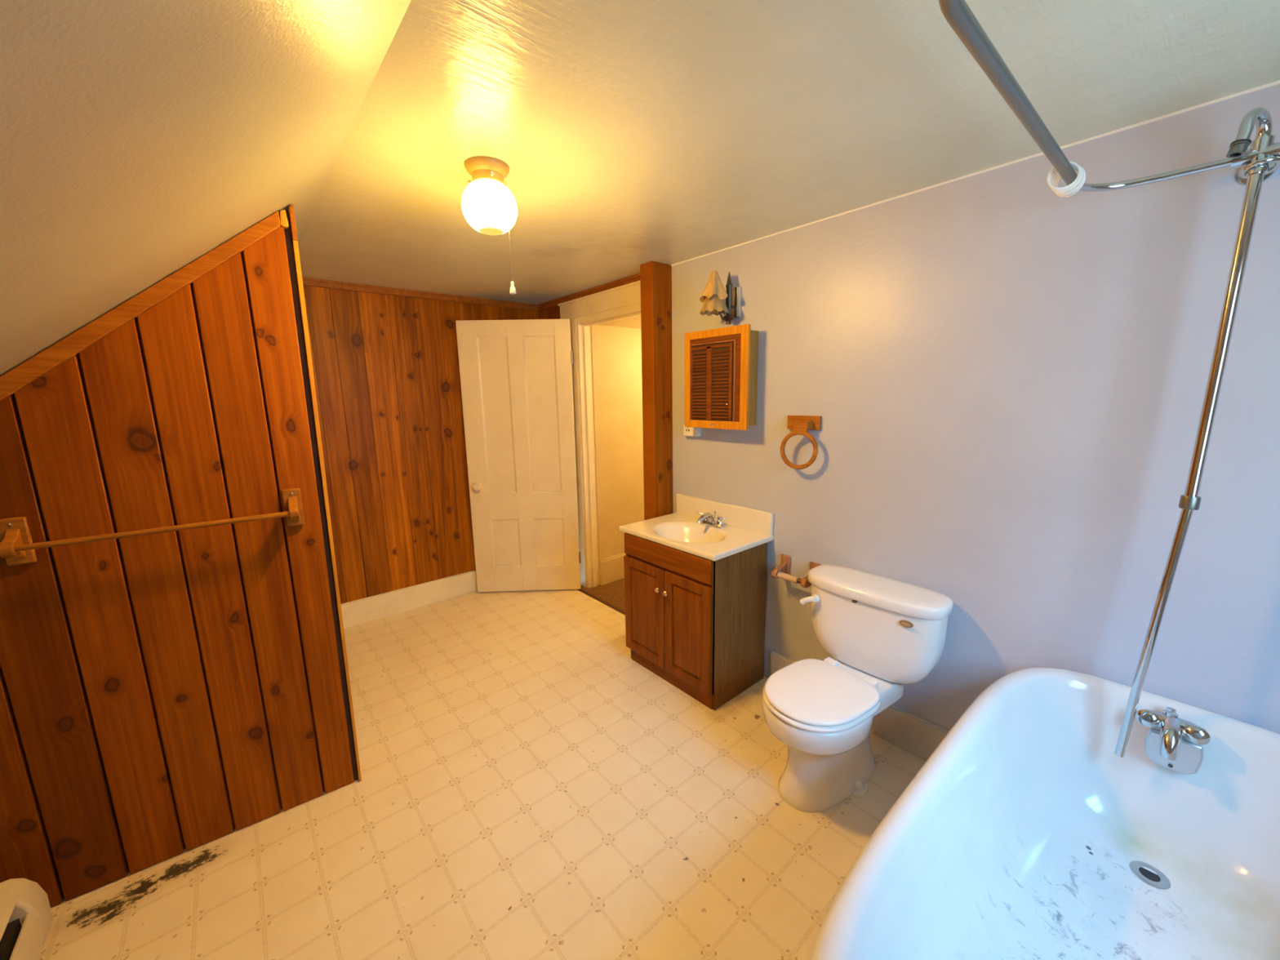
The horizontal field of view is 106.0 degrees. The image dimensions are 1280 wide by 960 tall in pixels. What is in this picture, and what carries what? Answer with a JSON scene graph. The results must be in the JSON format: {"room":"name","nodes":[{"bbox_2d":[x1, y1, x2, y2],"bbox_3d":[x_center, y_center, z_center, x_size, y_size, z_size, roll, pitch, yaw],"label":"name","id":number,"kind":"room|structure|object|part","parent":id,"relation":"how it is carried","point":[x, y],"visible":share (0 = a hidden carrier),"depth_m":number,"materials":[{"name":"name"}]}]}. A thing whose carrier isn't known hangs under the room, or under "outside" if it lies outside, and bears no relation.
{"room":"bathroom","nodes":[
{"label":"bathroom","id":0,"kind":"room"},
{"bbox_2d":[0,208,358,907],"bbox_3d":[-1.561,0.208,1.557,0.945,2.158,0.109,-8,12,-35],"label":"wall partition","id":1,"kind":"structure","parent":0,"point":[163,695],"depth_m":1.54,"materials":[{"name":"brown wood"}]},
{"bbox_2d":[0,210,280,401],"bbox_3d":[-1.546,-0.434,1.383,0.915,0.793,0.016,-8,12,-35],"label":"trim","id":2,"kind":"structure","parent":1,"relation":"attached to","point":[20,376],"depth_m":1.40,"materials":[{"name":"brown wood"}]},
{"bbox_2d":[0,488,305,565],"bbox_3d":[-1.461,0.138,1.497,0.683,0.132,0.085,-8,12,-35],"label":"towel bar","id":3,"kind":"object","parent":1,"relation":"attached to","point":[17,546],"visible":1,"depth_m":1.37,"materials":[{"name":"brown wood"}]},
{"bbox_3d":[-1.712,0.181,1.312,0.026,0.085,0.071,-8,12,-35],"label":"arm","id":4,"kind":"part","parent":3,"relation":"part of","materials":[{"name":"brown wood"}]},
{"bbox_3d":[-1.737,0.170,1.344,0.053,0.132,0.016,-8,12,-35],"label":"wall plate","id":5,"kind":"part","parent":3,"relation":"part of","materials":[{"name":"brown wood"}]},
{"bbox_3d":[-1.447,0.151,1.480,0.630,0.017,0.017,-8,12,-35],"label":"rod","id":6,"kind":"part","parent":3,"relation":"part of","materials":[{"name":"brown wood"}]},
{"bbox_3d":[-1.226,0.096,1.705,0.053,0.132,0.016,-8,12,-35],"label":"wall plate","id":7,"kind":"part","parent":3,"relation":"part of","materials":[{"name":"brown wood"}]},
{"bbox_3d":[-1.201,0.107,1.673,0.026,0.085,0.071,-8,12,-35],"label":"arm","id":8,"kind":"part","parent":3,"relation":"part of","materials":[{"name":"brown wood"}]},
{"bbox_2d":[280,209,288,229],"bbox_3d":[-1.182,-0.863,1.599,0.022,0.054,0.040,-8,12,-35],"label":"trim","id":9,"kind":"structure","parent":1,"relation":"attached to","point":[283,220],"depth_m":1.58,"materials":[{"name":"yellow wood"}]},
{"bbox_2d":[288,204,297,242],"bbox_3d":[-1.190,-0.866,1.653,0.014,0.114,0.130,-8,12,-35],"label":"trim","id":10,"kind":"structure","parent":1,"relation":"attached to","point":[291,214],"depth_m":1.60,"materials":[{"name":"brown wood"}]},
{"bbox_2d":[284,210,358,780],"bbox_3d":[-1.173,0.163,1.792,0.038,2.152,0.020,-8,12,-35],"label":"trim","id":11,"kind":"structure","parent":1,"relation":"attached to","point":[287,232],"depth_m":1.75,"materials":[{"name":"brown wood"}]},
{"bbox_2d":[292,240,361,782],"bbox_3d":[-1.181,0.204,1.837,0.036,2.055,0.131,-8,12,-35],"label":"trim","id":12,"kind":"structure","parent":1,"relation":"attached to","point":[295,247],"depth_m":1.74,"materials":[{"name":"brown wood"}]},
{"bbox_2d":[0,0,411,375],"bbox_3d":[-1.144,-0.441,0.936,1.152,0.988,4.520,-10,13,-40],"label":"ceiling","id":13,"kind":"structure","parent":0,"point":[139,139],"depth_m":0.80,"materials":[{"name":"paint"}]},
{"bbox_2d":[302,285,538,604],"bbox_3d":[-1.854,-0.143,3.277,2.809,2.254,0.062,-10,13,-40],"label":"wall","id":14,"kind":"structure","parent":0,"point":[386,367],"depth_m":3.34,"materials":[{"name":"brown wood"}]},
{"bbox_2d":[341,569,477,628],"bbox_3d":[-1.847,0.893,3.398,2.690,0.172,0.018,-10,13,-40],"label":"baseboard","id":15,"kind":"structure","parent":14,"relation":"attached to","point":[362,611],"depth_m":3.51,"materials":[{"name":"beige paint"}]},
{"bbox_2d":[302,276,537,311],"bbox_3d":[-1.472,-1.287,3.364,1.728,0.045,0.024,-10,13,-40],"label":"trim","id":16,"kind":"structure","parent":14,"relation":"attached to","point":[308,282],"depth_m":3.28,"materials":[{"name":"brown wood"}]},
{"bbox_2d":[37,577,926,959],"bbox_3d":[0.230,1.148,2.390,4.690,0.052,4.520,-10,13,-40],"label":"floor","id":17,"kind":"structure","parent":0,"point":[529,788],"depth_m":1.72,"materials":[{"name":"tile"}]},
{"bbox_2d":[578,588,625,614],"bbox_3d":[-0.190,0.927,3.514,0.034,0.007,0.885,-10,13,-40],"label":"trim","id":18,"kind":"structure","parent":17,"relation":"on","point":[589,594],"depth_m":3.60,"materials":[{"name":"brown wood"}]},
{"bbox_2d":[640,261,672,519],"bbox_3d":[0.110,-0.119,2.950,0.152,2.254,0.105,-10,13,-40],"label":"wooden post","id":19,"kind":"object","parent":17,"relation":"on","point":[655,277],"visible":0.56,"depth_m":2.83,"materials":[{"name":"brown wood"}]},
{"bbox_2d":[623,532,767,710],"bbox_3d":[0.277,0.684,2.635,0.472,0.778,0.640,-10,13,-40],"label":"vanity cabinet","id":20,"kind":"object","parent":17,"relation":"on","point":[696,623],"visible":0.97,"depth_m":2.43,"materials":[{"name":"brown wood"}]},
{"bbox_3d":[0.025,0.713,2.629,0.017,0.548,0.324,-10,13,-40],"label":"door","id":21,"kind":"part","parent":20,"relation":"part of","materials":[{"name":"brown wood"}]},
{"bbox_3d":[0.024,0.713,2.628,0.007,0.454,0.230,-10,13,-40],"label":"door panel","id":22,"kind":"part","parent":20,"relation":"part of","materials":[{"name":"brown wood"}]},
{"bbox_3d":[0.093,0.566,2.483,0.029,0.028,0.028,-10,13,-40],"label":"knob","id":23,"kind":"part","parent":20,"relation":"part of","materials":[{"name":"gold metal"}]},
{"bbox_3d":[0.131,0.573,2.439,0.029,0.028,0.028,-10,13,-40],"label":"knob","id":24,"kind":"part","parent":20,"relation":"part of","materials":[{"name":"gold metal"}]},
{"bbox_3d":[0.121,0.389,2.452,0.014,0.117,0.632,-10,13,-40],"label":"false drawer","id":25,"kind":"part","parent":20,"relation":"part of","materials":[{"name":"brown wood"}]},
{"bbox_3d":[0.139,0.663,2.512,0.018,0.690,0.640,-10,13,-40],"label":"frame","id":26,"kind":"part","parent":20,"relation":"part of","materials":[{"name":"brown wood"}]},
{"bbox_3d":[0.232,0.752,2.388,0.007,0.454,0.211,-10,13,-40],"label":"door panel","id":27,"kind":"part","parent":20,"relation":"part of","materials":[{"name":"brown wood"}]},
{"bbox_3d":[0.234,0.752,2.389,0.017,0.548,0.305,-10,13,-40],"label":"door","id":28,"kind":"part","parent":20,"relation":"part of","materials":[{"name":"brown wood"}]},
{"bbox_2d":[619,493,773,560],"bbox_3d":[0.283,0.268,2.580,0.458,0.234,0.694,-10,13,-40],"label":"sink","id":29,"kind":"object","parent":20,"relation":"in","point":[745,528],"visible":0.88,"depth_m":2.60,"materials":[{"name":"ceramic"}]},
{"bbox_2d":[696,511,724,528],"bbox_3d":[0.389,0.213,2.662,0.155,0.078,0.156,0,10,5],"label":"sink faucet","id":30,"kind":"object","parent":29,"relation":"on","point":[708,518],"visible":1,"depth_m":2.63,"materials":[{"name":"silver metal"}]},
{"bbox_3d":[0.355,0.204,2.723,0.071,0.052,0.038,8,13,41],"label":"handle","id":31,"kind":"part","parent":30,"relation":"part of","materials":[{"name":"silver metal"}]},
{"bbox_3d":[0.362,0.215,2.640,0.140,0.073,0.040,-10,13,-40],"label":"spout","id":32,"kind":"part","parent":30,"relation":"part of","materials":[{"name":"silver metal"}]},
{"bbox_3d":[0.402,0.240,2.678,0.060,0.020,0.170,-10,13,-40],"label":"plate","id":33,"kind":"part","parent":30,"relation":"part of","materials":[{"name":"silver metal"}]},
{"bbox_3d":[0.444,0.221,2.621,0.038,0.052,0.071,-7,12,-32],"label":"handle","id":34,"kind":"part","parent":30,"relation":"part of","materials":[{"name":"silver metal"}]},
{"bbox_2d":[762,564,953,812],"bbox_3d":[0.794,0.820,1.892,0.688,0.752,0.544,-10,13,-40],"label":"toilet","id":35,"kind":"object","parent":17,"relation":"on","point":[884,634],"visible":1,"depth_m":1.83,"materials":[{"name":"white ceramic"}]},
{"bbox_3d":[0.733,0.518,2.083,0.080,0.052,0.032,5,12,32],"label":"flush lever","id":36,"kind":"part","parent":35,"relation":"part of","materials":[{"name":"white plastic"}]},
{"bbox_3d":[0.724,1.008,1.906,0.544,0.380,0.365,-10,13,-40],"label":"bowl","id":37,"kind":"part","parent":35,"relation":"part of","materials":[{"name":"white ceramic"}]},
{"bbox_3d":[0.669,0.821,1.824,0.411,0.018,0.369,-10,13,-40],"label":"seat","id":38,"kind":"part","parent":35,"relation":"part of","materials":[{"name":"white plastic"}]},
{"bbox_3d":[0.672,0.799,1.823,0.408,0.022,0.361,-10,13,-40],"label":"lid","id":39,"kind":"part","parent":35,"relation":"part of","materials":[{"name":"white plastic"}]},
{"bbox_3d":[0.969,0.627,2.013,0.214,0.316,0.514,-10,13,-40],"label":"tank","id":40,"kind":"part","parent":35,"relation":"part of","materials":[{"name":"white ceramic"}]},
{"bbox_3d":[0.960,0.445,1.975,0.233,0.048,0.544,-10,13,-40],"label":"tank lid","id":41,"kind":"part","parent":35,"relation":"part of","materials":[{"name":"white ceramic"}]},
{"bbox_2d":[810,666,1279,959],"bbox_3d":[1.010,1.056,0.977,1.601,0.616,0.830,-10,13,-40],"label":"bathtub","id":42,"kind":"object","parent":17,"relation":"on","point":[1024,834],"visible":0.99,"depth_m":1.28,"materials":[{"name":"ceramic"}]},
{"bbox_2d":[1135,706,1210,774],"bbox_3d":[1.505,0.746,1.373,0.129,0.172,0.143,-10,13,-40],"label":"tub faucet","id":43,"kind":"object","parent":42,"relation":"attached to","point":[1166,747],"visible":1,"depth_m":1.36,"materials":[{"name":"silver metal"}]},
{"bbox_3d":[1.482,0.692,1.408,0.046,0.047,0.048,-10,13,-40],"label":"handle","id":44,"kind":"part","parent":43,"relation":"part of","materials":[{"name":"silver metal"}]},
{"bbox_3d":[1.494,0.725,1.359,0.098,0.090,0.043,-10,13,-40],"label":"spout","id":45,"kind":"part","parent":43,"relation":"part of","materials":[{"name":"silver metal"}]},
{"bbox_3d":[1.531,0.783,1.385,0.024,0.096,0.112,-10,13,-40],"label":"overflow plate","id":46,"kind":"part","parent":43,"relation":"part of","materials":[{"name":"silver metal"}]},
{"bbox_3d":[1.544,0.704,1.337,0.046,0.047,0.048,-10,13,-40],"label":"handle","id":47,"kind":"part","parent":43,"relation":"part of","materials":[{"name":"silver metal"}]},
{"bbox_2d":[538,306,559,319],"bbox_3d":[-0.300,-0.230,3.613,0.100,2.254,1.459,-10,13,-40],"label":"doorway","id":48,"kind":"structure","parent":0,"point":[553,313],"depth_m":3.80,"materials":[{"name":"brown wood"}]},
{"bbox_2d":[537,273,640,587],"bbox_3d":[-0.299,-0.226,3.588,0.132,2.254,1.440,-10,13,-40],"label":"door frame","id":49,"kind":"structure","parent":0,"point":[622,302],"depth_m":3.62,"materials":[{"name":"beige paint"}]},
{"bbox_2d":[455,319,581,591],"bbox_3d":[-0.890,-0.134,3.623,0.822,2.058,0.099,-1,10,-2],"label":"door","id":50,"kind":"structure","parent":49,"relation":"attached to","point":[517,387],"depth_m":3.63,"materials":[{"name":"beige paint"}]},
{"bbox_3d":[-1.224,0.050,3.627,0.060,0.060,0.065,-1,10,-2],"label":"knob","id":51,"kind":"part","parent":50,"relation":"part of","materials":[{"name":"beige paint"}]},
{"bbox_2d":[591,324,644,584],"bbox_3d":[0.285,-0.392,4.326,1.740,2.300,0.095,-10,13,-40],"label":"wall","id":52,"kind":"structure","parent":0,"point":[616,351],"depth_m":3.87,"materials":[{"name":"paint"}]},
{"bbox_2d":[600,552,626,585],"bbox_3d":[0.340,0.641,4.467,1.740,0.215,0.018,-10,13,-40],"label":"baseboard","id":53,"kind":"structure","parent":52,"relation":"attached to","point":[611,568],"depth_m":3.98,"materials":[{"name":"paint"}]},
{"bbox_2d":[597,315,640,328],"bbox_3d":[0.580,-1.241,3.806,1.740,0.055,1.050,-10,13,-40],"label":"ceiling","id":54,"kind":"structure","parent":0,"point":[635,322],"depth_m":3.56,"materials":[{"name":"paint"}]},
{"bbox_2d":[297,0,1279,304],"bbox_3d":[-0.034,-1.086,1.796,1.798,0.060,4.520,-10,13,-40],"label":"ceiling","id":55,"kind":"structure","parent":0,"point":[629,134],"depth_m":1.26,"materials":[{"name":"paint"}]},
{"bbox_2d":[461,155,517,294],"bbox_3d":[-0.485,-0.812,1.575,0.174,0.386,0.174,-10,13,-40],"label":"ceiling lamp","id":56,"kind":"object","parent":55,"relation":"attached to","point":[489,206],"visible":1,"depth_m":1.50,"materials":[{"name":"white glass"}]},
{"bbox_3d":[-0.486,-0.881,1.563,0.174,0.154,0.174,-10,13,-40],"label":"globe","id":57,"kind":"part","parent":56,"relation":"part of","materials":[{"name":"white glass"}]},
{"bbox_3d":[-0.435,-0.813,1.581,0.014,0.310,0.003,-5,11,-21],"label":"pull chain","id":58,"kind":"part","parent":56,"relation":"part of","materials":[{"name":"metal"}]},
{"bbox_3d":[-0.426,-0.644,1.614,0.021,0.039,0.021,-10,13,-40],"label":"pull knob","id":59,"kind":"part","parent":56,"relation":"part of","materials":[{"name":"white plastic"}]},
{"bbox_2d":[938,0,1279,757],"bbox_3d":[1.047,0.003,0.901,1.379,1.806,0.643,-10,13,-40],"label":"shower riser","id":60,"kind":"object","parent":55,"relation":"attached to","point":[1258,163],"visible":0.96,"depth_m":1.17,"materials":[{"name":"silver metal"}]},
{"bbox_2d":[1046,161,1080,189],"bbox_3d":[1.047,-0.753,1.192,0.065,0.065,0.010,4,11,26],"label":"curtain ring","id":61,"kind":"object","parent":60,"relation":"hanging from","point":[1076,165],"visible":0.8,"depth_m":1.19,"materials":[{"name":"white plastic"}]},
{"bbox_2d":[1048,164,1082,191],"bbox_3d":[1.058,-0.754,1.202,0.065,0.065,0.008,6,12,33],"label":"curtain ring","id":62,"kind":"object","parent":60,"relation":"hanging from","point":[1054,170],"visible":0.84,"depth_m":1.20,"materials":[{"name":"white plastic"}]},
{"bbox_2d":[1050,164,1083,192],"bbox_3d":[1.069,-0.756,1.211,0.065,0.065,0.010,8,14,41],"label":"curtain ring","id":63,"kind":"object","parent":60,"relation":"hanging from","point":[1055,171],"visible":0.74,"depth_m":1.21,"materials":[{"name":"white plastic"}]},
{"bbox_2d":[1051,166,1084,194],"bbox_3d":[1.081,-0.758,1.218,0.006,0.065,0.065,-8,12,-39],"label":"curtain ring","id":64,"kind":"object","parent":60,"relation":"hanging from","point":[1057,174],"visible":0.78,"depth_m":1.22,"materials":[{"name":"white plastic"}]},
{"bbox_2d":[1053,167,1085,195],"bbox_3d":[1.092,-0.760,1.228,0.008,0.065,0.065,-7,12,-31],"label":"curtain ring","id":65,"kind":"object","parent":60,"relation":"hanging from","point":[1059,176],"visible":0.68,"depth_m":1.23,"materials":[{"name":"white plastic"}]},
{"bbox_2d":[1055,168,1085,197],"bbox_3d":[1.103,-0.762,1.237,0.006,0.065,0.065,-6,11,-23],"label":"curtain ring","id":66,"kind":"object","parent":60,"relation":"hanging from","point":[1060,178],"visible":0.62,"depth_m":1.24,"materials":[{"name":"white plastic"}]},
{"bbox_3d":[1.304,-0.782,1.248,0.325,0.019,0.087,3,11,23],"label":"rail arm","id":67,"kind":"part","parent":60,"relation":"part of","materials":[{"name":"silver metal"}]},
{"bbox_2d":[1230,138,1251,144],"bbox_3d":[1.368,-0.766,1.098,0.032,0.012,0.032,-10,13,-40],"label":"washer","id":68,"kind":"object","parent":60,"relation":"in","point":[1237,141],"depth_m":1.09,"materials":[{"name":"silver metal"}]},
{"bbox_2d":[835,659,903,716],"bbox_3d":[0.895,0.839,1.986,0.360,0.079,0.250,-8,12,-34],"label":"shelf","id":69,"kind":"object","parent":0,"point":[890,692],"depth_m":1.92,"materials":[{"name":"white ceramic"}]},
{"bbox_2d":[671,84,1279,733],"bbox_3d":[1.139,0.039,1.958,0.100,2.254,2.960,-10,13,-40],"label":"wall","id":70,"kind":"structure","parent":0,"point":[1006,375],"depth_m":1.62,"materials":[{"name":"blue paint"}]},
{"bbox_2d":[683,424,701,436],"bbox_3d":[0.300,-0.287,2.779,0.038,0.067,0.107,-10,13,-40],"label":"outlet box","id":71,"kind":"object","parent":70,"relation":"attached to","point":[687,431],"visible":0.79,"depth_m":2.76,"materials":[{"name":"white plastic"}]},
{"bbox_2d":[699,271,742,324],"bbox_3d":[0.396,-0.906,2.396,0.224,0.252,0.141,-10,13,-40],"label":"wall sconce","id":72,"kind":"object","parent":70,"relation":"attached to","point":[713,295],"visible":1,"depth_m":2.37,"materials":[{"name":"white fabric"}]},
{"bbox_3d":[0.369,-0.950,2.364,0.135,0.142,0.136,-10,13,-40],"label":"lamp shade","id":73,"kind":"part","parent":72,"relation":"part of","materials":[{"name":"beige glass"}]},
{"bbox_3d":[0.366,-0.884,2.375,0.147,0.127,0.140,-10,13,-40],"label":"lamp shade","id":74,"kind":"part","parent":72,"relation":"part of","materials":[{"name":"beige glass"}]},
{"bbox_3d":[0.423,-0.898,2.402,0.133,0.203,0.018,-8,12,-33],"label":"arm","id":75,"kind":"part","parent":72,"relation":"part of","materials":[{"name":"brown metal"}]},
{"bbox_3d":[0.485,-0.899,2.449,0.024,0.148,0.060,-10,13,-40],"label":"plate","id":76,"kind":"part","parent":72,"relation":"part of","materials":[{"name":"silver metal"}]},
{"bbox_2d":[684,324,758,430],"bbox_3d":[0.423,-0.522,2.507,0.139,0.501,0.420,-10,13,-40],"label":"medicine cabinet","id":77,"kind":"object","parent":70,"relation":"attached to","point":[721,364],"visible":1,"depth_m":2.44,"materials":[{"name":"brown wood"}]},
{"bbox_3d":[0.389,-0.517,2.482,0.005,0.421,0.338,-10,13,-40],"label":"inset panel","id":78,"kind":"part","parent":77,"relation":"part of","materials":[{"name":"brown wood"}]},
{"bbox_3d":[0.384,-0.516,2.478,0.008,0.421,0.338,-10,13,-40],"label":"shutter frame","id":79,"kind":"part","parent":77,"relation":"part of","materials":[{"name":"brown wood"}]},
{"bbox_2d":[676,493,773,536],"bbox_3d":[0.451,0.186,2.706,0.022,0.123,0.680,-10,13,-40],"label":"backsplash","id":80,"kind":"structure","parent":70,"relation":"attached to","point":[761,522],"depth_m":2.64,"materials":[{"name":"stone"}]},
{"bbox_2d":[771,553,820,587],"bbox_3d":[0.748,0.452,2.340,0.112,0.122,0.212,-10,13,-40],"label":"toilet paper holder","id":81,"kind":"object","parent":70,"relation":"attached to","point":[783,571],"visible":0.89,"depth_m":2.35,"materials":[{"name":"red wood"}]},
{"bbox_3d":[0.691,0.448,2.397,0.100,0.067,0.024,-10,13,-40],"label":"arm","id":82,"kind":"part","parent":81,"relation":"part of","materials":[{"name":"red wood"}]},
{"bbox_3d":[0.733,0.436,2.431,0.014,0.122,0.052,-10,13,-40],"label":"wall plate","id":83,"kind":"part","parent":81,"relation":"part of","materials":[{"name":"red wood"}]},
{"bbox_3d":[0.795,0.468,2.277,0.100,0.067,0.024,-10,13,-40],"label":"arm","id":84,"kind":"part","parent":81,"relation":"part of","materials":[{"name":"red wood"}]},
{"bbox_3d":[0.837,0.455,2.311,0.014,0.122,0.052,-10,13,-40],"label":"wall plate","id":85,"kind":"part","parent":81,"relation":"part of","materials":[{"name":"red wood"}]},
{"bbox_2d":[780,415,822,469],"bbox_3d":[0.746,-0.173,2.235,0.090,0.244,0.188,-10,13,-40],"label":"towel ring","id":86,"kind":"object","parent":70,"relation":"attached to","point":[799,424],"visible":1,"depth_m":2.21,"materials":[{"name":"brown wood"}]},
{"bbox_3d":[0.765,-0.268,2.249,0.018,0.065,0.168,-10,13,-40],"label":"wall plate","id":87,"kind":"part","parent":86,"relation":"part of","materials":[{"name":"brown wood"}]},
{"bbox_2d":[770,651,949,760],"bbox_3d":[1.357,1.117,1.824,0.016,0.172,2.012,-10,13,-40],"label":"baseboard","id":88,"kind":"structure","parent":70,"relation":"attached to","point":[921,737],"depth_m":2.07,"materials":[{"name":"grey paint"}]},
{"bbox_2d":[671,80,1279,266],"bbox_3d":[1.080,-1.060,1.727,0.004,0.007,2.760,-10,13,-40],"label":"trim","id":89,"kind":"structure","parent":70,"relation":"attached to","point":[1277,82],"depth_m":1.54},
{"bbox_3d":[-1.524,0.725,0.796,0.100,1.406,4.520,-10,13,-40],"label":"wall","id":90,"kind":"structure","parent":0,"visible":0},
{"bbox_2d":[0,878,53,959],"bbox_3d":[-0.916,1.375,0.381,0.122,0.193,2.647,-10,13,-40],"label":"baseboard heater","id":91,"kind":"object","parent":90,"relation":"attached to","point":[26,917],"visible":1,"depth_m":1.31,"materials":[{"name":"metal"}]},
{"bbox_2d":[0,897,17,941],"bbox_3d":[-0.901,1.301,0.327,0.094,0.016,2.565,-10,13,-40],"label":"hood","id":92,"kind":"object","parent":91,"relation":"attached to","point":[7,905],"depth_m":1.28,"materials":[{"name":"metal"}]},
{"bbox_3d":[-0.889,1.388,0.351,0.120,0.175,2.565,-10,13,-40],"label":"panel","id":93,"kind":"part","parent":91,"relation":"part of","materials":[{"name":"metal"}]}
]}

